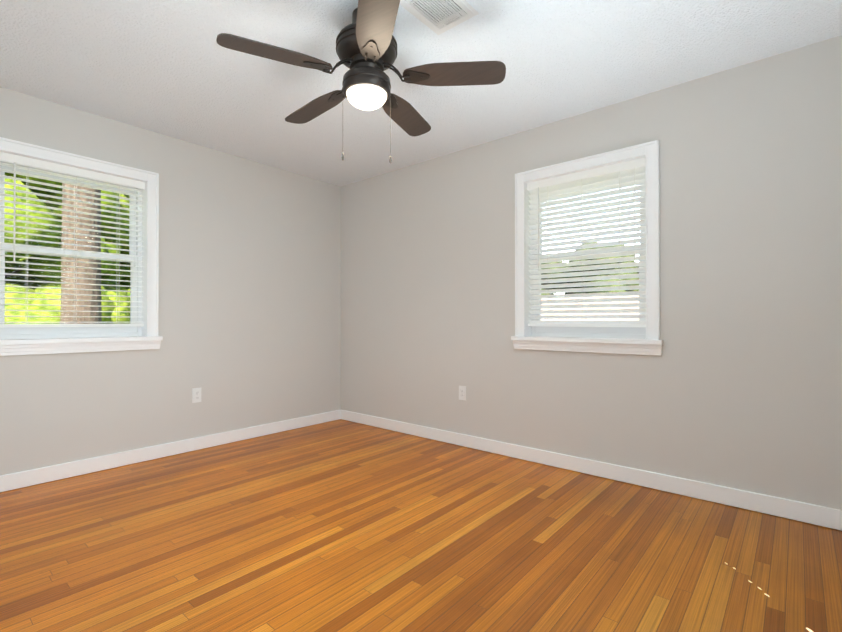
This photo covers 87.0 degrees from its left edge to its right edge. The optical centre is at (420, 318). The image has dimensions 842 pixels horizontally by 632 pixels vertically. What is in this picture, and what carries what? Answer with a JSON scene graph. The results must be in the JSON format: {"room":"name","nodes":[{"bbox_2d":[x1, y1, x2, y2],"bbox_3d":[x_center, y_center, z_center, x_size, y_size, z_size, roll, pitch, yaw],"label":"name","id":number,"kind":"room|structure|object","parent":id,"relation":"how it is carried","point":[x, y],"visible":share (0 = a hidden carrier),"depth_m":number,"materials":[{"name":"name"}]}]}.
{"room":"empty bedroom","nodes":[
{"label":"empty bedroom","id":0,"kind":"room"},
{"bbox_2d":[0,87,340,491],"bbox_3d":[-1.966,-0.169,3.448,0.150,2.440,3.600,0,0,40],"label":"wall","id":1,"kind":"structure","parent":0,"point":[249,316],"depth_m":3.56,"materials":[{"name":"white paint"}]},
{"bbox_2d":[0,137,162,355],"bbox_3d":[-2.337,-0.427,2.995,0.232,1.310,1.010,0,0,40],"label":"window","id":2,"kind":"structure","parent":1,"relation":"in","point":[46,332],"depth_m":3.09,"materials":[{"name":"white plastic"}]},
{"bbox_2d":[0,152,144,327],"bbox_3d":[-2.320,-0.473,2.981,0.071,1.063,0.812,0,0,40],"label":"window blind","id":3,"kind":"object","parent":2,"relation":"attached to","point":[35,163],"visible":0.92,"depth_m":2.95,"materials":[{"name":"white plastic"}]},
{"bbox_2d":[0,410,339,491],"bbox_3d":[-1.902,0.998,3.387,0.018,0.099,3.240,0,0,40],"label":"baseboard","id":4,"kind":"structure","parent":1,"relation":"attached to","point":[12,481],"depth_m":3.26,"materials":[{"name":"white paint"}]},
{"bbox_2d":[192,388,200,402],"bbox_3d":[-1.785,0.614,3.535,0.008,0.115,0.070,0,0,40],"label":"electrical outlet","id":5,"kind":"object","parent":1,"relation":"attached to","point":[196,395],"visible":1,"depth_m":3.53,"materials":[{"name":"white plastic"}]},
{"bbox_2d":[0,419,841,631],"bbox_3d":[-0.289,1.103,2.017,4.550,0.120,3.600,0,0,40],"label":"floor","id":6,"kind":"structure","parent":0,"point":[340,525],"depth_m":2.00,"materials":[{"name":"brown wood"}]},
{"bbox_2d":[726,563,812,631],"bbox_3d":[1.296,1.040,1.652,0.312,0.001,0.365,0,0,40],"label":"sunlight","id":7,"kind":"object","parent":6,"relation":"on","point":[808,629],"visible":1,"depth_m":1.66,"materials":[{"name":"beige"}]},
{"bbox_2d":[0,0,841,186],"bbox_3d":[-0.289,-1.457,2.031,4.550,0.120,3.600,0,0,40],"label":"ceiling","id":8,"kind":"structure","parent":0,"point":[173,68],"depth_m":2.41,"materials":[{"name":"white paint"}]},
{"bbox_2d":[216,0,505,162],"bbox_3d":[-0.280,-1.059,2.081,1.175,0.676,1.216,0,0,40],"label":"ceiling fan","id":9,"kind":"object","parent":8,"relation":"hanging from","point":[366,47],"visible":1,"depth_m":1.97,"materials":[{"name":"brown metal"}]},
{"bbox_2d":[400,0,478,34],"bbox_3d":[0.070,-1.393,1.982,0.236,0.010,0.326,0,0,40],"label":"ceiling vent","id":10,"kind":"object","parent":8,"relation":"in","point":[438,17],"visible":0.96,"depth_m":2.02,"materials":[{"name":"grey metal"}]},
{"bbox_2d":[341,35,841,509],"bbox_3d":[0.884,-0.170,3.291,4.400,2.440,0.150,0,0,40],"label":"wall","id":11,"kind":"structure","parent":0,"point":[737,384],"depth_m":2.66,"materials":[{"name":"white paint"}]},
{"bbox_2d":[459,386,465,399],"bbox_3d":[0.339,0.615,3.646,0.070,0.115,0.008,0,0,40],"label":"electrical outlet","id":12,"kind":"object","parent":11,"relation":"attached to","point":[462,392],"visible":1,"depth_m":3.64,"materials":[{"name":"white plastic"}]},
{"bbox_2d":[511,140,663,355],"bbox_3d":[1.129,-0.426,3.070,1.010,1.310,0.232,0,0,40],"label":"window","id":13,"kind":"structure","parent":11,"relation":"in","point":[610,332],"depth_m":2.97,"materials":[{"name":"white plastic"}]},
{"bbox_2d":[527,158,645,326],"bbox_3d":[1.114,-0.473,3.053,0.812,1.063,0.071,0,0,40],"label":"window blind","id":14,"kind":"object","parent":13,"relation":"attached to","point":[604,182],"visible":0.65,"depth_m":3.03,"materials":[{"name":"white plastic"}]},
{"bbox_2d":[340,409,841,530],"bbox_3d":[0.773,0.997,3.269,4.250,0.099,0.018,0,0,40],"label":"baseboard","id":15,"kind":"structure","parent":11,"relation":"attached to","point":[823,516],"depth_m":2.78,"materials":[{"name":"white paint"}]},
{"label":"outside","id":16,"kind":"structure","parent":0,"visible":0},
{"bbox_3d":[-0.841,1.782,4.646,160.000,0.050,160.000,0,0,40],"label":"lawn","id":17,"kind":"structure","parent":16,"visible":0},
{"bbox_2d":[4,172,120,289],"bbox_3d":[-10.025,-1.758,9.707,6.879,7.087,6.526,0,0,40],"label":"tree","id":18,"kind":"object","parent":17,"relation":"on","point":[33,272],"depth_m":9.02,"materials":[{"name":"green plant"}]},
{"bbox_2d":[8,193,129,288],"bbox_3d":[-9.772,-1.966,14.073,7.337,7.552,7.559,0,0,40],"label":"tree","id":19,"kind":"object","parent":17,"relation":"on","point":[116,241],"depth_m":11.57,"materials":[{"name":"green plant"}]},
{"bbox_2d":[35,277,125,288],"bbox_3d":[-7.410,0.267,10.981,2.930,3.052,3.389,0,0,40],"label":"tree","id":20,"kind":"object","parent":17,"relation":"on","point":[40,283],"depth_m":9.83,"materials":[{"name":"green plant"}]},
{"bbox_2d":[60,183,101,323],"bbox_3d":[-5.739,-6.310,7.466,6.859,16.166,7.285,0,0,40],"label":"pine","id":21,"kind":"object","parent":17,"relation":"on","point":[81,308],"depth_m":6.76,"materials":[{"name":"brown plant"}]},
{"bbox_2d":[541,262,569,294],"bbox_3d":[8.250,-1.251,33.894,6.310,6.343,5.834,0,0,40],"label":"tree","id":22,"kind":"object","parent":17,"relation":"on","point":[552,278],"depth_m":32.18,"materials":[{"name":"green plant"}]},
{"bbox_2d":[541,295,638,320],"bbox_3d":[10.980,0.397,16.263,15.800,2.850,7.800,0,0,40],"label":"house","id":23,"kind":"structure","parent":17,"relation":"on","point":[591,309],"depth_m":17.34,"materials":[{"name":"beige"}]},
{"bbox_2d":[563,242,637,293],"bbox_3d":[12.385,-1.738,30.252,5.450,7.276,5.436,0,0,40],"label":"tree","id":24,"kind":"object","parent":17,"relation":"on","point":[596,269],"depth_m":29.00,"materials":[{"name":"green plant"}]},
{"bbox_2d":[586,266,638,292],"bbox_3d":[13.564,-1.174,28.997,5.700,6.135,5.702,0,0,40],"label":"tree","id":25,"kind":"object","parent":17,"relation":"on","point":[615,285],"depth_m":28.59,"materials":[{"name":"green plant"}]},
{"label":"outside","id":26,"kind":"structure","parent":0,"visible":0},
{"bbox_2d":[5,280,129,323],"bbox_3d":[-7.831,0.205,9.740,2.417,2.237,14.000,0,0,33],"label":"bush","id":27,"kind":"object","parent":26,"point":[38,307],"depth_m":8.77,"materials":[{"name":"green plant"}]}
]}

